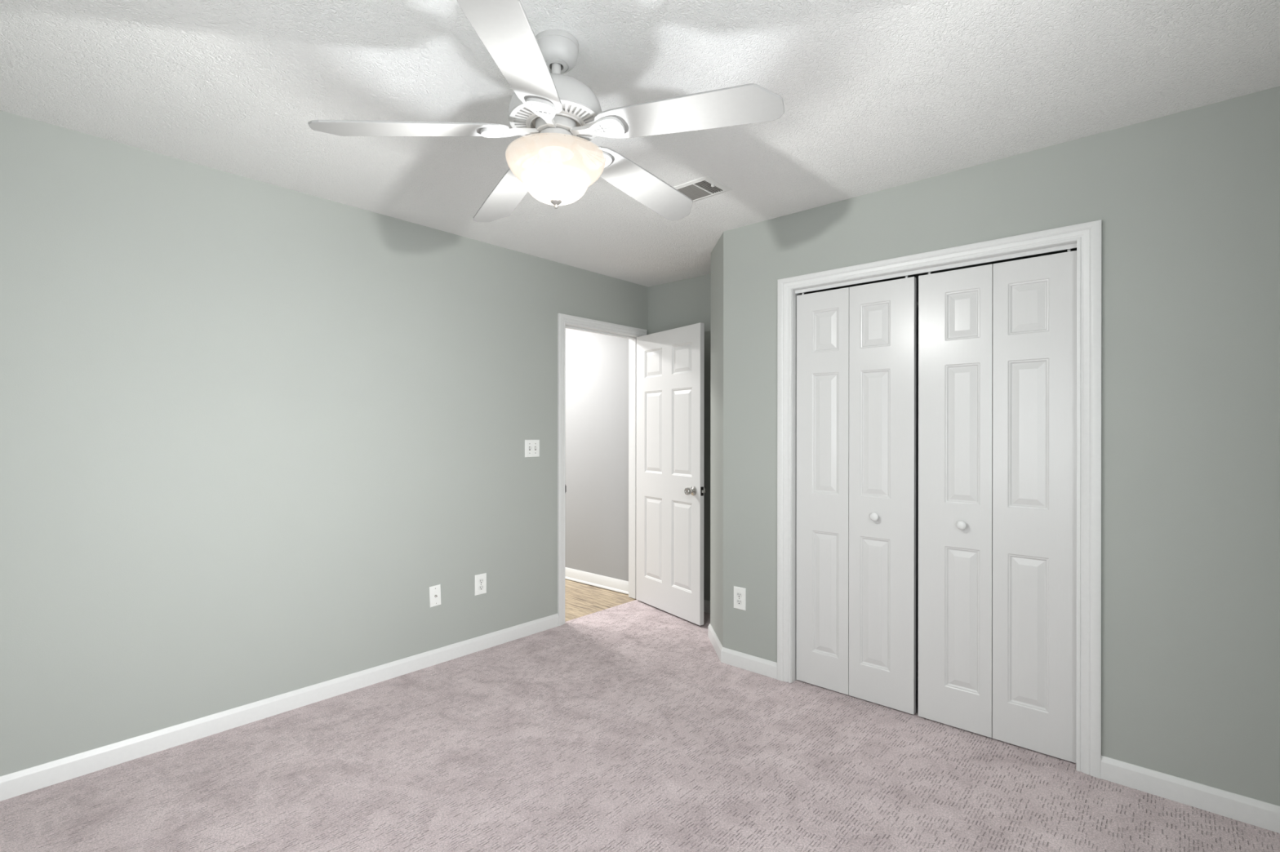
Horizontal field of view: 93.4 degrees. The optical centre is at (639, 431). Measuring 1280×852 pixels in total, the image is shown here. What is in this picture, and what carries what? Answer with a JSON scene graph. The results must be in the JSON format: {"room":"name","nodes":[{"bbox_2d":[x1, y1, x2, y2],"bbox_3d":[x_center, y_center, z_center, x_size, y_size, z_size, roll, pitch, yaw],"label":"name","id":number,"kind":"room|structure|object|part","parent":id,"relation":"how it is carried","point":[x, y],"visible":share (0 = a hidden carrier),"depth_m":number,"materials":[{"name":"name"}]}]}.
{"room":"empty bedroom","nodes":[
{"label":"empty bedroom","id":0,"kind":"room"},
{"bbox_2d":[0,110,648,776],"bbox_3d":[-1.362,0.086,3.238,0.123,2.440,4.139,0,0,42],"label":"wall","id":1,"kind":"structure","parent":0,"point":[249,428],"depth_m":2.66,"materials":[{"name":"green paint"}]},
{"bbox_2d":[0,613,559,801],"bbox_3d":[-1.619,1.265,2.849,0.014,0.083,3.216,0,0,42],"label":"baseboard","id":2,"kind":"structure","parent":1,"relation":"attached to","point":[19,783],"depth_m":2.66,"materials":[{"name":"white wood"}]},
{"bbox_2d":[429,584,440,607],"bbox_3d":[-1.143,0.924,3.379,0.017,0.118,0.072,0,0,42],"label":"outlet","id":3,"kind":"object","parent":1,"relation":"attached to","point":[434,591],"visible":1,"depth_m":3.38,"materials":[{"name":"white plastic"}]},
{"bbox_2d":[475,573,486,595],"bbox_3d":[-0.950,0.915,3.602,0.008,0.121,0.079,0,0,42],"label":"wall outlet","id":4,"kind":"object","parent":1,"relation":"attached to","point":[480,580],"visible":1,"depth_m":3.60,"materials":[{"name":"white plastic"}]},
{"bbox_2d":[478,585,484,590],"bbox_3d":[-0.948,0.935,3.600,0.002,0.028,0.034,0,0,42],"label":"receptacle","id":5,"kind":"object","parent":4,"relation":"attached to","point":[480,587],"depth_m":3.60,"materials":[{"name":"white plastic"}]},
{"bbox_2d":[478,578,484,583],"bbox_3d":[-0.948,0.896,3.600,0.002,0.028,0.034,0,0,42],"label":"receptacle","id":6,"kind":"object","parent":4,"relation":"attached to","point":[480,580],"depth_m":3.60,"materials":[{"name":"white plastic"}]},
{"bbox_2d":[524,440,539,457],"bbox_3d":[-0.689,0.112,3.885,0.019,0.112,0.116,0,0,42],"label":"light switch","id":7,"kind":"object","parent":1,"relation":"attached to","point":[531,446],"visible":1,"depth_m":3.89,"materials":[{"name":"white plastic"}]},
{"bbox_2d":[557,313,647,626],"bbox_3d":[-0.294,0.259,4.423,0.140,2.098,0.897,0,0,42],"label":"door frame","id":8,"kind":"structure","parent":1,"relation":"attached to","point":[564,321],"depth_m":4.20,"materials":[{"name":"white wood"}]},
{"bbox_2d":[635,322,706,626],"bbox_3d":[0.202,0.287,4.338,0.164,2.018,0.778,0,0,-34],"label":"door","id":9,"kind":"structure","parent":1,"relation":"in","point":[670,490],"depth_m":4.28,"materials":[{"name":"white paint"}]},
{"bbox_3d":[0.336,0.403,4.052,0.064,0.065,0.065,0,0,-34],"label":"knob","id":10,"kind":"part","parent":9,"relation":"part of","materials":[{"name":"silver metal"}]},
{"bbox_3d":[0.414,0.403,4.026,0.024,0.060,0.003,0,0,-34],"label":"latch plate","id":11,"kind":"part","parent":9,"relation":"part of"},
{"bbox_3d":[0.418,0.404,4.108,0.064,0.065,0.065,0,0,-34],"label":"knob","id":12,"kind":"part","parent":9,"relation":"part of","materials":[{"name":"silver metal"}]},
{"bbox_2d":[0,0,1279,287],"bbox_3d":[0.003,-1.182,2.022,3.777,0.100,4.385,0,0,42],"label":"ceiling","id":13,"kind":"structure","parent":0,"point":[877,95],"depth_m":1.96,"materials":[{"name":"white paint"}]},
{"bbox_2d":[307,0,784,222],"bbox_3d":[-0.220,-0.892,1.806,1.251,0.480,1.209,0,0,42],"label":"ceiling fan","id":14,"kind":"object","parent":13,"relation":"hanging from","point":[557,116],"visible":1,"depth_m":1.66,"materials":[{"name":"white metal"}]},
{"bbox_3d":[-0.627,-0.838,1.676,0.522,0.006,0.137,-6,13,-13],"label":"fan blade","id":15,"kind":"part","parent":14,"relation":"part of","materials":[{"name":"white laminate"}]},
{"bbox_3d":[-0.450,-0.836,2.101,0.137,0.006,0.522,-13,1,-32],"label":"fan blade","id":16,"kind":"part","parent":14,"relation":"part of","materials":[{"name":"white wood"}]},
{"bbox_3d":[-0.277,-0.846,1.375,0.137,0.006,0.522,12,5,4],"label":"fan blade","id":17,"kind":"part","parent":14,"relation":"part of","materials":[{"name":"white wood"}]},
{"bbox_3d":[-0.245,-0.896,1.766,0.270,0.016,0.270,0,0,42],"label":"vent plate","id":18,"kind":"part","parent":14,"relation":"part of","materials":[{"name":"white metal"}]},
{"bbox_3d":[-0.245,-0.738,1.766,0.290,0.130,0.290,0,0,42],"label":"lamp shade","id":19,"kind":"part","parent":14,"relation":"part of","materials":[{"name":"white glass"}]},
{"bbox_3d":[0.010,-0.838,2.064,0.137,0.006,0.522,-15,-15,38],"label":"fan blade","id":20,"kind":"part","parent":14,"relation":"part of","materials":[{"name":"white laminate"}]},
{"bbox_3d":[0.118,-0.848,1.615,0.522,0.006,0.137,4,-10,23],"label":"fan blade","id":21,"kind":"part","parent":14,"relation":"part of","materials":[{"name":"white wood"}]},
{"bbox_2d":[673,175,732,201],"bbox_3d":[0.236,-1.123,2.861,0.349,0.016,0.206,0,0,42],"label":"ceiling vent","id":22,"kind":"object","parent":13,"relation":"in","point":[704,187],"visible":0.66,"depth_m":2.80,"materials":[{"name":"white metal"}]},
{"bbox_2d":[0,578,1279,851],"bbox_3d":[-1.107,1.337,3.010,6.743,0.060,4.385,0,0,42],"label":"floor","id":23,"kind":"structure","parent":0,"point":[623,727],"depth_m":2.27,"materials":[{"name":"carpet"}]},
{"bbox_2d":[710,232,723,646],"bbox_3d":[0.503,0.089,3.633,0.085,2.440,0.418,0,0,-3],"label":"wall","id":24,"kind":"structure","parent":0,"point":[717,254],"depth_m":3.61,"materials":[{"name":"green paint"}]},
{"bbox_2d":[707,623,723,661],"bbox_3d":[0.452,1.267,3.630,0.014,0.083,0.429,0,0,-3],"label":"baseboard","id":25,"kind":"structure","parent":24,"relation":"attached to","point":[714,640],"depth_m":3.61,"materials":[{"name":"white wood"}]},
{"bbox_2d":[564,248,1076,663],"bbox_3d":[0.143,0.088,4.742,6.300,2.440,0.137,0,0,42],"label":"wall","id":26,"kind":"structure","parent":0,"point":[597,464],"depth_m":5.00,"materials":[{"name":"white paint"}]},
{"bbox_2d":[564,567,628,594],"bbox_3d":[-1.155,1.259,5.792,2.966,0.096,0.024,0,0,42],"label":"baseboard","id":27,"kind":"structure","parent":26,"relation":"attached to","point":[587,578],"depth_m":5.08,"materials":[{"name":"white wood"}]},
{"bbox_2d":[703,600,710,613],"bbox_3d":[0.388,1.267,4.440,0.889,0.083,0.014,0,0,42],"label":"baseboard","id":28,"kind":"structure","parent":26,"relation":"attached to","point":[706,603],"depth_m":4.35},
{"bbox_2d":[723,85,1279,806],"bbox_3d":[1.386,0.090,2.684,2.346,2.440,0.115,0,0,42],"label":"wall","id":29,"kind":"structure","parent":0,"point":[1187,203],"depth_m":2.18,"materials":[{"name":"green paint"}]},
{"bbox_2d":[733,586,746,610],"bbox_3d":[0.551,0.928,3.345,0.078,0.122,0.008,0,0,42],"label":"wall outlet","id":30,"kind":"object","parent":29,"relation":"attached to","point":[740,593],"visible":1,"depth_m":3.34,"materials":[{"name":"white plastic"}]},
{"bbox_2d":[736,599,742,604],"bbox_3d":[0.549,0.947,3.343,0.034,0.028,0.002,0,0,42],"label":"receptacle","id":31,"kind":"object","parent":30,"relation":"attached to","point":[739,602],"depth_m":3.34,"materials":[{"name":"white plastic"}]},
{"bbox_2d":[736,592,742,597],"bbox_3d":[0.549,0.908,3.343,0.034,0.028,0.002,0,0,42],"label":"receptacle","id":32,"kind":"object","parent":30,"relation":"attached to","point":[738,594],"depth_m":3.34,"materials":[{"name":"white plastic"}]},
{"bbox_2d":[720,647,777,679],"bbox_3d":[0.595,1.267,3.302,0.355,0.083,0.014,0,0,42],"label":"baseboard","id":33,"kind":"structure","parent":29,"relation":"attached to","point":[758,665],"depth_m":3.29,"materials":[{"name":"white wood"}]},
{"bbox_2d":[795,275,916,715],"bbox_3d":[1.039,0.288,2.967,0.588,2.031,0.068,0,0,42],"label":"door","id":34,"kind":"structure","parent":29,"relation":"in","point":[856,346],"depth_m":2.94,"materials":[{"name":"white paint"}]},
{"bbox_3d":[1.118,0.408,2.873,0.039,0.039,0.034,0,0,42],"label":"knob","id":35,"kind":"part","parent":34,"relation":"part of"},
{"bbox_2d":[777,219,1102,778],"bbox_3d":[1.272,0.256,2.773,1.359,2.106,0.132,0,0,42],"label":"door frame","id":36,"kind":"structure","parent":29,"relation":"attached to","point":[1086,237],"depth_m":2.33,"materials":[{"name":"white wood"}]},
{"bbox_2d":[918,248,1076,763],"bbox_3d":[1.494,0.288,2.561,0.596,2.031,0.068,0,0,42],"label":"door","id":37,"kind":"structure","parent":29,"relation":"in","point":[997,342],"depth_m":2.54,"materials":[{"name":"white paint"}]},
{"bbox_3d":[1.399,0.409,2.622,0.039,0.039,0.034,0,0,42],"label":"knob","id":38,"kind":"part","parent":37,"relation":"part of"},
{"bbox_2d":[1101,755,1279,833],"bbox_3d":[1.979,1.269,2.067,0.638,0.083,0.014,0,0,42],"label":"baseboard","id":39,"kind":"structure","parent":29,"relation":"attached to","point":[1255,812],"depth_m":2.10,"materials":[{"name":"white wood"}]}
]}

